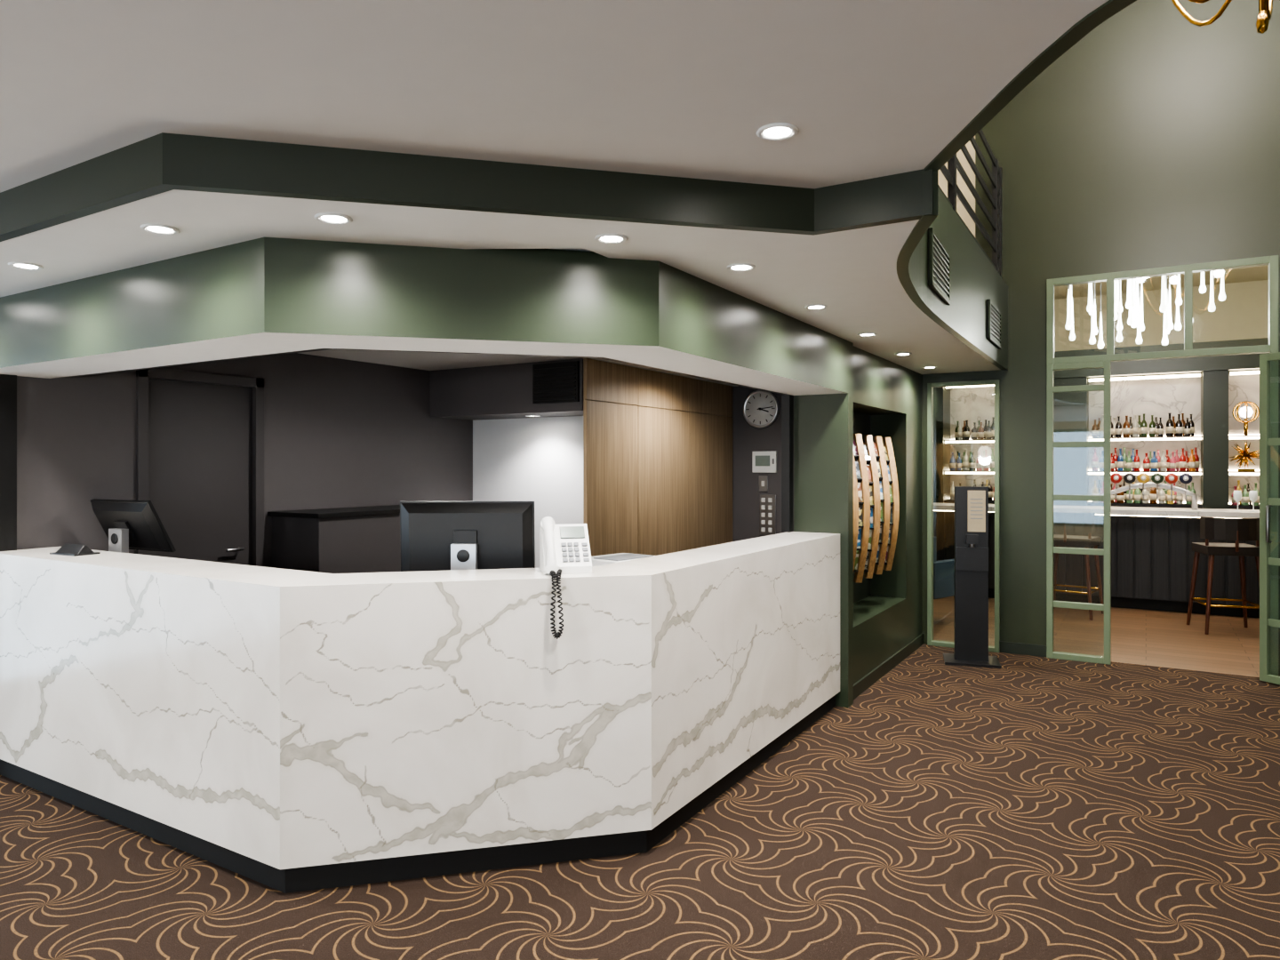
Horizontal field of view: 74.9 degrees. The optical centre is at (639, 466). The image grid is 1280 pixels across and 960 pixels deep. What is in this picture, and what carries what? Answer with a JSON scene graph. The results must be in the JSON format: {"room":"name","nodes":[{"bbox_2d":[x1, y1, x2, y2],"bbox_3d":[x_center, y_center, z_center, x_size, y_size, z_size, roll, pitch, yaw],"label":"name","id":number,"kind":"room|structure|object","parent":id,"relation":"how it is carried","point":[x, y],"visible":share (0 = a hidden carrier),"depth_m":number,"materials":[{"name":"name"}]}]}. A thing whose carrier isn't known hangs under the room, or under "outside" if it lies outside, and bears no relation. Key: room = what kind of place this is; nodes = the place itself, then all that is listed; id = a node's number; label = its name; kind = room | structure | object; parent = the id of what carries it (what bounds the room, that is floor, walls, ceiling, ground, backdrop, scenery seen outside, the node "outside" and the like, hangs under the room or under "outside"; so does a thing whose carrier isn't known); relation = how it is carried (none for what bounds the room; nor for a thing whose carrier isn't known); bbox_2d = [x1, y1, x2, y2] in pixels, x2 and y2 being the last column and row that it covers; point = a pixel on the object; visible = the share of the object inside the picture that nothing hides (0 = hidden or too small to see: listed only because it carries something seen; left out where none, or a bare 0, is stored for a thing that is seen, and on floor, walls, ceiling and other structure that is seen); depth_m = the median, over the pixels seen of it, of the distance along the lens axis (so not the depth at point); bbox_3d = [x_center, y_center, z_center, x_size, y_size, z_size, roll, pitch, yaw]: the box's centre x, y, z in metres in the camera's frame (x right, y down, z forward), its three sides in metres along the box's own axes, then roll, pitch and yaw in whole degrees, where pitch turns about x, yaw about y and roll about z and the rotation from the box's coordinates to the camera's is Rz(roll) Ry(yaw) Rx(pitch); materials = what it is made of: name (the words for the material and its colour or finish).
{"room":"hotel lobby","nodes":[
{"label":"hotel lobby","id":0,"kind":"room"},
{"bbox_2d":[16,352,472,567],"bbox_3d":[-2.343,0.375,5.832,0.150,2.300,3.550,0,0,31],"label":"wall","id":1,"kind":"structure","parent":0,"point":[339,433],"depth_m":5.63,"materials":[{"name":"grey paint"}]},
{"bbox_2d":[136,368,263,567],"bbox_3d":[-2.710,0.475,5.149,0.130,2.100,0.800,0,0,31],"label":"door","id":2,"kind":"structure","parent":1,"relation":"in","point":[200,436],"depth_m":5.17,"materials":[{"name":"wood"}]},
{"bbox_2d":[59,348,787,394],"bbox_3d":[-0.858,-0.492,4.199,4.243,0.045,1.610,0,0,-14],"label":"soffit","id":3,"kind":"object","parent":1,"relation":"attached to","point":[316,349],"visible":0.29,"depth_m":3.79,"materials":[{"name":"paint"}]},
{"bbox_2d":[0,189,1000,374],"bbox_3d":[-0.974,-0.855,5.699,6.429,0.120,6.100,0,0,31],"label":"ceiling soffit","id":4,"kind":"structure","parent":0,"point":[852,272],"depth_m":3.01,"materials":[{"name":"white paint"}]},
{"bbox_2d":[8,261,43,270],"bbox_3d":[-2.423,-0.791,3.297,0.116,0.008,0.116,0,0,31],"label":"recessed light","id":5,"kind":"object","parent":4,"relation":"in","point":[27,266],"visible":1,"depth_m":3.29,"materials":[{"name":"white plastic"}]},
{"bbox_2d":[139,223,179,234],"bbox_3d":[-1.601,-0.791,2.787,0.116,0.008,0.116,0,0,31],"label":"recessed light","id":6,"kind":"object","parent":4,"relation":"in","point":[155,228],"visible":1,"depth_m":2.78,"materials":[{"name":"white plastic"}]},
{"bbox_2d":[314,212,352,224],"bbox_3d":[-0.977,-0.791,2.667,0.116,0.008,0.116,0,0,31],"label":"recessed light","id":7,"kind":"object","parent":4,"relation":"in","point":[329,218],"visible":1,"depth_m":2.66,"materials":[{"name":"white plastic"}]},
{"bbox_2d":[594,232,627,243],"bbox_3d":[-0.100,-0.791,2.901,0.116,0.008,0.116,0,0,31],"label":"recessed light","id":8,"kind":"object","parent":4,"relation":"in","point":[609,237],"visible":1,"depth_m":2.89,"materials":[{"name":"white plastic"}]},
{"bbox_2d":[726,263,755,271],"bbox_3d":[0.402,-0.791,3.320,0.116,0.008,0.116,0,0,31],"label":"recessed light","id":9,"kind":"object","parent":4,"relation":"in","point":[738,267],"visible":1,"depth_m":3.32,"materials":[{"name":"white plastic"}]},
{"bbox_2d":[804,304,828,310],"bbox_3d":[0.875,-0.791,4.147,0.116,0.008,0.116,0,0,31],"label":"recessed light","id":10,"kind":"object","parent":4,"relation":"in","point":[816,307],"visible":1,"depth_m":4.15,"materials":[{"name":"white plastic"}]},
{"bbox_2d":[430,358,583,420],"bbox_3d":[-0.926,-0.587,6.579,1.500,0.375,0.505,0,0,31],"label":"bulkhead","id":11,"kind":"object","parent":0,"point":[503,391],"depth_m":6.43,"materials":[{"name":"black paint"}]},
{"bbox_2d":[532,360,579,403],"bbox_3d":[-0.617,-0.610,6.076,0.410,0.290,0.032,0,0,31],"label":"air vent","id":12,"kind":"object","parent":11,"relation":"in","point":[553,382],"visible":1,"depth_m":6.06,"materials":[{"name":"black plastic"}]},
{"bbox_2d":[299,349,736,386],"bbox_3d":[-1.371,-0.825,6.395,5.030,0.100,5.220,0,0,31],"label":"ceiling","id":13,"kind":"structure","parent":0,"point":[428,361],"depth_m":6.00,"materials":[{"name":"paint"}]},
{"bbox_2d":[472,416,583,567],"bbox_3d":[-0.833,0.375,6.876,1.650,2.300,0.100,0,0,31],"label":"wall nook","id":14,"kind":"structure","parent":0,"point":[540,460],"depth_m":6.83,"materials":[{"name":"grey paint"}]},
{"bbox_2d":[525,415,539,416],"bbox_3d":[-0.839,-0.396,6.529,0.116,0.008,0.116,0,0,31],"label":"recessed light","id":15,"kind":"object","parent":14,"relation":"in","point":[525,415],"visible":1,"depth_m":6.51,"materials":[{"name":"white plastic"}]},
{"bbox_2d":[0,0,1108,192],"bbox_3d":[-1.530,-1.015,-0.114,11.500,0.160,7.220,0,0,31],"label":"ceiling","id":16,"kind":"structure","parent":0,"point":[870,89],"depth_m":2.01,"materials":[{"name":"paint"}]},
{"bbox_2d":[756,122,798,141],"bbox_3d":[0.383,-0.931,2.327,0.116,0.008,0.116,0,0,31],"label":"recessed light","id":17,"kind":"object","parent":16,"relation":"in","point":[776,132],"visible":1,"depth_m":2.32,"materials":[{"name":"white plastic"}]},
{"bbox_2d":[857,332,877,336],"bbox_3d":[1.362,-0.791,5.009,0.116,0.008,0.116,0,0,31],"label":"recessed light","id":18,"kind":"object","parent":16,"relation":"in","point":[864,334],"visible":1,"depth_m":5.01,"materials":[{"name":"white plastic"}]},
{"bbox_2d":[895,352,911,355],"bbox_3d":[1.854,-0.791,5.880,0.116,0.008,0.116,0,0,31],"label":"recessed light","id":19,"kind":"object","parent":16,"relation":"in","point":[897,354],"visible":1,"depth_m":5.88,"materials":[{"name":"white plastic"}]},
{"bbox_2d":[921,366,936,368],"bbox_3d":[2.311,-0.791,6.667,0.116,0.008,0.116,0,0,31],"label":"recessed light","id":20,"kind":"object","parent":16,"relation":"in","point":[924,367],"visible":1,"depth_m":6.67,"materials":[{"name":"white plastic"}]},
{"bbox_2d":[555,248,591,251],"bbox_3d":[-0.313,-1.365,1.896,11.500,0.180,11.920,0,0,31],"label":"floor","id":21,"kind":"structure","parent":0,"point":[584,250],"depth_m":4.90,"materials":[{"name":"paint"}]},
{"bbox_2d":[0,595,1279,959],"bbox_3d":[0.951,1.575,3.983,11.500,0.100,16.800,0,0,31],"label":"floor","id":22,"kind":"structure","parent":0,"point":[1030,807],"depth_m":3.24,"materials":[{"name":"carpet"}]},
{"bbox_2d":[267,504,400,573],"bbox_3d":[-1.858,0.910,5.977,0.510,1.230,1.440,0,0,31],"label":"storage cabinet","id":23,"kind":"object","parent":22,"relation":"on","point":[356,540],"visible":0.34,"depth_m":5.46,"materials":[{"name":"black wood"}]},
{"bbox_2d":[0,531,839,893],"bbox_3d":[-0.821,0.975,4.042,4.676,1.100,1.904,0,0,-14],"label":"reception desk","id":24,"kind":"object","parent":22,"relation":"on","point":[285,731],"visible":1,"depth_m":3.22,"materials":[{"name":"stone"}]},
{"bbox_2d":[49,543,100,556],"bbox_3d":[-2.744,0.400,4.059,0.200,0.049,0.120,0,0,25],"label":"card holder","id":25,"kind":"object","parent":24,"relation":"on","point":[67,549],"visible":1,"depth_m":4.03,"materials":[{"name":"black plastic"}]},
{"bbox_2d":[539,516,591,639],"bbox_3d":[-0.285,0.425,3.304,0.195,0.449,0.302,0,0,-14],"label":"desk phone","id":26,"kind":"object","parent":24,"relation":"on","point":[564,548],"visible":1,"depth_m":3.33,"materials":[{"name":"white plastic"}]},
{"bbox_2d":[583,358,732,556],"bbox_3d":[0.244,0.375,7.019,0.035,2.300,2.460,0,0,31],"label":"wall panel","id":27,"kind":"object","parent":22,"relation":"on","point":[658,446],"visible":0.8,"depth_m":6.76,"materials":[{"name":"brown wood"}]},
{"bbox_2d":[933,536,954,599],"bbox_3d":[2.746,1.096,8.311,0.640,0.861,0.760,0,0,-39],"label":"armchair","id":28,"kind":"object","parent":22,"relation":"on","point":[943,570],"visible":0.09,"depth_m":7.93,"materials":[{"name":"blue fabric"}]},
{"bbox_2d":[943,486,1001,668],"bbox_3d":[2.589,0.840,6.534,0.400,1.370,0.340,0,0,17],"label":"stand","id":29,"kind":"object","parent":22,"relation":"on","point":[971,502],"visible":1,"depth_m":6.48,"materials":[{"name":"black plastic"}]},
{"bbox_2d":[1053,512,1103,620],"bbox_3d":[4.460,0.996,8.639,0.508,1.061,0.508,0,0,41],"label":"bar stool","id":30,"kind":"object","parent":22,"relation":"on","point":[1083,523],"visible":0.66,"depth_m":8.44,"materials":[{"name":"brown wood"}]},
{"bbox_2d":[933,503,1259,617],"bbox_3d":[5.098,0.990,9.287,5.800,1.070,0.730,0,0,31],"label":"bar counter","id":31,"kind":"object","parent":22,"relation":"on","point":[1152,555],"depth_m":8.82,"materials":[{"name":"black wood"}]},
{"bbox_2d":[1111,472,1197,510],"bbox_3d":[5.505,0.261,9.012,0.853,0.388,0.136,0,0,31],"label":"tap tower","id":32,"kind":"object","parent":31,"relation":"on","point":[1143,478],"visible":0.98,"depth_m":8.96,"materials":[{"name":"silver metal"}]},
{"bbox_2d":[1232,490,1242,511],"bbox_3d":[6.098,0.350,8.524,0.076,0.210,0.074,0,0,31],"label":"wine glass","id":33,"kind":"object","parent":31,"relation":"on","point":[1237,495],"visible":1,"depth_m":8.50,"materials":[{"name":"glass"}]},
{"bbox_2d":[1248,490,1257,511],"bbox_3d":[6.209,0.350,8.457,0.076,0.210,0.074,0,0,31],"label":"wine glass","id":34,"kind":"object","parent":31,"relation":"on","point":[1253,494],"visible":1,"depth_m":8.43,"materials":[{"name":"glass"}]},
{"bbox_2d":[933,337,1269,509],"bbox_3d":[6.113,0.050,10.093,6.800,2.950,0.600,0,0,31],"label":"shelving","id":35,"kind":"object","parent":22,"relation":"on","point":[1208,388],"visible":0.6,"depth_m":10.16,"materials":[{"name":"white paint"}]},
{"bbox_2d":[949,448,994,471],"label":"bottles","id":36,"kind":"object","parent":35,"relation":"on","point":[965,464],"depth_m":11.11},
{"bbox_2d":[954,416,994,439],"label":"bottles","id":37,"kind":"object","parent":35,"relation":"on","point":[988,432],"depth_m":11.09},
{"bbox_2d":[1091,414,1103,437],"label":"bottles","id":38,"kind":"object","parent":35,"relation":"on","point":[1098,430],"depth_m":10.32},
{"bbox_2d":[1091,448,1103,471],"label":"bottles","id":39,"kind":"object","parent":35,"relation":"on","point":[1095,460],"depth_m":10.32},
{"bbox_2d":[1091,480,1103,495],"label":"bottles","id":40,"kind":"object","parent":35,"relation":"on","point":[1096,491],"depth_m":10.34},
{"bbox_2d":[1111,480,1191,504],"label":"bottles","id":41,"kind":"object","parent":35,"relation":"on","point":[1136,494],"depth_m":10.05},
{"bbox_2d":[1111,412,1194,437],"label":"bottles","id":42,"kind":"object","parent":35,"relation":"on","point":[1139,428],"depth_m":10.03},
{"bbox_2d":[1111,447,1199,471],"label":"bottles","id":43,"kind":"object","parent":35,"relation":"on","point":[1121,462],"depth_m":10.04},
{"bbox_2d":[1230,440,1259,471],"bbox_3d":[6.948,-0.124,9.582,0.331,0.359,0.327,0,0,31],"label":"starburst ornament","id":44,"kind":"object","parent":35,"relation":"on","point":[1245,455],"visible":0.91,"depth_m":9.57,"materials":[{"name":"gold metal"}]},
{"bbox_2d":[1231,480,1259,505],"label":"bottles","id":45,"kind":"object","parent":35,"relation":"on","point":[1245,500],"depth_m":9.57},
{"bbox_2d":[1232,400,1259,435],"bbox_3d":[6.951,-0.554,9.585,0.239,0.399,0.240,0,0,-36],"label":"globe lamp","id":46,"kind":"object","parent":35,"relation":"on","point":[1245,412],"visible":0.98,"depth_m":9.56,"materials":[{"name":"gold glass"}]},
{"bbox_2d":[1186,516,1259,634],"bbox_3d":[5.443,0.996,7.752,0.508,1.061,0.508,0,0,16],"label":"bar stool","id":47,"kind":"object","parent":22,"relation":"on","point":[1211,528],"visible":0.84,"depth_m":7.59,"materials":[{"name":"brown wood"}]},
{"bbox_3d":[-1.054,1.120,4.968,2.940,0.810,2.982,0,0,31],"label":"countertop","id":48,"kind":"structure","parent":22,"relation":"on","visible":0},
{"bbox_2d":[89,498,175,552],"bbox_3d":[-2.703,0.444,4.414,0.500,0.541,0.230,0,0,27],"label":"computer monitor","id":49,"kind":"object","parent":48,"relation":"on","point":[127,524],"visible":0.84,"depth_m":4.35,"materials":[{"name":"black plastic"}]},
{"bbox_2d":[400,501,535,571],"bbox_3d":[-0.773,0.435,3.727,0.600,0.561,0.230,0,0,0],"label":"computer monitor","id":50,"kind":"object","parent":48,"relation":"on","point":[435,535],"visible":0.72,"depth_m":3.71,"materials":[{"name":"black plastic"}]},
{"bbox_2d":[591,552,654,566],"bbox_3d":[-0.091,0.575,4.053,0.325,0.280,0.400,0,0,41],"label":"printer","id":51,"kind":"object","parent":48,"relation":"on","point":[612,558],"visible":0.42,"depth_m":3.99,"materials":[{"name":"white plastic"}]},
{"bbox_2d":[731,385,791,541],"bbox_3d":[1.462,0.375,7.790,1.630,2.300,0.100,0,0,31],"label":"wall","id":52,"kind":"structure","parent":0,"point":[747,439],"depth_m":7.98,"materials":[{"name":"grey paint"}]},
{"bbox_2d":[743,390,779,428],"bbox_3d":[1.141,-0.545,7.899,0.364,0.364,0.045,0,0,31],"label":"wall clock","id":53,"kind":"object","parent":52,"relation":"attached to","point":[761,409],"visible":0.99,"depth_m":7.89,"materials":[{"name":"silver metal"}]},
{"bbox_2d":[759,475,767,491],"bbox_3d":[1.165,0.160,7.899,0.090,0.150,0.020,0,0,31],"label":"light switch","id":54,"kind":"object","parent":52,"relation":"attached to","point":[763,479],"visible":1,"depth_m":7.89,"materials":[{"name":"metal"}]},
{"bbox_2d":[752,451,776,472],"bbox_3d":[1.176,-0.045,7.888,0.240,0.200,0.028,0,0,31],"label":"alarm keypad","id":55,"kind":"object","parent":52,"relation":"attached to","point":[762,461],"visible":1,"depth_m":7.88,"materials":[{"name":"white plastic"}]},
{"bbox_2d":[760,494,775,535],"bbox_3d":[1.203,0.455,7.875,0.160,0.380,0.022,0,0,31],"label":"switch panel","id":56,"kind":"object","parent":52,"relation":"attached to","point":[767,502],"visible":0.99,"depth_m":7.87,"materials":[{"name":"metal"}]},
{"bbox_2d":[793,341,853,707],"bbox_3d":[1.189,0.365,5.418,0.360,2.320,0.100,0,0,31],"label":"wall column","id":57,"kind":"structure","parent":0,"point":[823,424],"depth_m":5.35,"materials":[{"name":"green paint"}]},
{"bbox_2d":[853,345,921,684],"bbox_3d":[1.746,0.365,6.378,0.320,2.320,2.120,0,0,31],"label":"wall niche","id":58,"kind":"object","parent":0,"point":[887,395],"depth_m":6.73,"materials":[{"name":"green paint"}]},
{"bbox_2d":[853,632,924,699],"bbox_3d":[1.890,1.480,6.291,0.015,0.090,2.120,0,0,31],"label":"baseboard","id":59,"kind":"structure","parent":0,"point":[869,679],"depth_m":6.16,"materials":[{"name":"green paint"}]},
{"bbox_2d":[896,0,1136,370],"bbox_3d":[2.280,-1.132,2.485,2.927,0.686,8.407,0,0,-10],"label":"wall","id":60,"kind":"structure","parent":0,"point":[974,280],"depth_m":4.44,"materials":[{"name":"green paint"}]},
{"bbox_2d":[0,237,847,395],"bbox_3d":[-1.870,-0.640,4.182,6.372,0.350,2.579,0,0,0],"label":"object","id":61,"kind":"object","parent":60,"relation":"attached to","point":[262,295],"depth_m":3.18,"materials":[{"name":"green paint"}]},
{"bbox_2d":[0,132,933,241],"bbox_3d":[-2.336,-0.873,3.240,6.588,0.164,1.092,0,0,18],"label":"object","id":62,"kind":"structure","parent":60,"relation":"attached to","point":[161,163],"depth_m":2.58,"materials":[{"name":"green paint"}]},
{"bbox_2d":[928,227,950,304],"bbox_3d":[1.568,-1.035,4.370,0.023,0.280,0.600,0,0,28],"label":"air vent","id":63,"kind":"object","parent":60,"relation":"in","point":[939,257],"visible":0.97,"depth_m":4.30,"materials":[{"name":"metal"}]},
{"bbox_2d":[938,129,1002,278],"bbox_3d":[1.690,-1.950,4.373,0.579,0.990,5.598,0,0,21],"label":"railing","id":64,"kind":"object","parent":60,"relation":"on","point":[996,176],"visible":0.26,"depth_m":6.10,"materials":[{"name":"black metal"}]},
{"bbox_2d":[986,298,1001,349],"bbox_3d":[2.593,-1.035,6.111,0.022,0.280,0.580,0,0,31],"label":"air vent","id":65,"kind":"object","parent":60,"relation":"in","point":[994,315],"visible":1,"depth_m":6.05,"materials":[{"name":"metal"}]},
{"bbox_2d":[921,0,1279,676],"bbox_3d":[4.351,-1.675,6.122,7.900,6.400,0.140,0,0,31],"label":"wall","id":66,"kind":"structure","parent":0,"point":[1153,140],"depth_m":6.46,"materials":[{"name":"green paint"}]},
{"bbox_2d":[781,394,793,532],"bbox_3d":[0.963,-0.020,5.455,0.055,0.890,0.070,0,0,31],"label":"guide","id":67,"kind":"object","parent":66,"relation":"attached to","point":[787,400],"visible":1,"depth_m":5.43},
{"bbox_2d":[853,433,899,582],"bbox_3d":[1.634,0.295,6.137,0.321,1.060,1.469,0,0,31],"label":"wine rack","id":68,"kind":"object","parent":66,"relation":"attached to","point":[876,485],"visible":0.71,"depth_m":6.06,"materials":[{"name":"brown wood"}]},
{"bbox_2d":[927,379,999,652],"bbox_3d":[2.719,0.405,7.028,0.570,2.240,0.080,0,0,31],"label":"window","id":69,"kind":"structure","parent":66,"relation":"in","point":[996,382],"depth_m":7.12,"materials":[{"name":"green metal"}]},
{"bbox_2d":[999,640,1046,656],"bbox_3d":[3.107,1.480,6.781,0.350,0.090,0.020,0,0,31],"label":"baseboard","id":70,"kind":"structure","parent":66,"relation":"attached to","point":[1006,647],"depth_m":6.77,"materials":[{"name":"green paint"}]},
{"bbox_2d":[1046,360,1111,664],"bbox_3d":[3.452,0.355,6.584,0.445,2.340,0.080,0,0,31],"label":"door","id":71,"kind":"structure","parent":66,"relation":"in","point":[1106,387],"depth_m":6.56,"materials":[{"name":"green metal"}]},
{"bbox_2d":[1046,255,1278,364],"bbox_3d":[3.895,-1.155,6.316,1.480,0.680,0.080,0,0,31],"label":"window","id":72,"kind":"structure","parent":66,"relation":"in","point":[1272,261],"depth_m":6.22,"materials":[{"name":"green metal"}]},
{"bbox_2d":[1171,0,1231,26],"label":"brass chandelier","id":73,"kind":"object","parent":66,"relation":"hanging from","point":[1177,4],"depth_m":3.24,"materials":[{"name":"gold metal"}]},
{"bbox_2d":[1259,351,1279,684],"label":"door","id":74,"kind":"structure","parent":66,"relation":"in","point":[1266,501],"depth_m":5.89,"materials":[{"name":"green metal"}]},
{"bbox_2d":[1054,264,1268,299],"bbox_3d":[5.614,-2.225,8.209,8.100,0.100,4.740,0,0,31],"label":"ceiling","id":75,"kind":"structure","parent":0,"point":[1258,273],"depth_m":9.80,"materials":[{"name":"beige paint"}]},
{"bbox_2d":[1065,284,1075,340],"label":"chandelier","id":76,"kind":"object","parent":75,"relation":"hanging from","point":[1069,325],"depth_m":8.17,"materials":[{"name":"glass"}]},
{"bbox_2d":[1086,281,1103,349],"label":"chandelier","id":77,"kind":"object","parent":75,"relation":"hanging from","point":[1091,308],"depth_m":8.02,"materials":[{"name":"glass"}]},
{"bbox_2d":[1114,278,1144,343],"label":"chandelier","id":78,"kind":"object","parent":75,"relation":"hanging from","point":[1135,319],"depth_m":7.85,"materials":[{"name":"glass"}]},
{"bbox_2d":[1159,273,1182,345],"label":"chandelier","id":79,"kind":"object","parent":75,"relation":"hanging from","point":[1165,307],"depth_m":7.71,"materials":[{"name":"glass"}]},
{"bbox_2d":[1199,270,1215,311],"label":"chandelier","id":80,"kind":"object","parent":75,"relation":"hanging from","point":[1203,289],"depth_m":7.46,"materials":[{"name":"glass"}]},
{"bbox_2d":[1218,269,1225,301],"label":"chandelier","id":81,"kind":"object","parent":75,"relation":"hanging from","point":[1222,296],"depth_m":7.50,"materials":[{"name":"glass"}]},
{"bbox_2d":[1054,280,1268,351],"bbox_3d":[6.748,-0.325,10.176,8.000,3.700,0.200,0,0,31],"label":"wall","id":82,"kind":"structure","parent":0,"point":[1244,314],"depth_m":10.16,"materials":[{"name":"beige paint"}]},
{"bbox_3d":[-6.652,0.025,2.626,0.100,3.000,6.800,0,0,31],"label":"wall","id":83,"kind":"structure","parent":0,"visible":0},
{"bbox_2d":[0,374,16,551],"bbox_3d":[-3.218,-0.020,4.208,0.035,0.890,0.125,0,0,31],"label":"guide","id":84,"kind":"object","parent":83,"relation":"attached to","point":[8,383],"visible":1,"depth_m":4.22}
]}

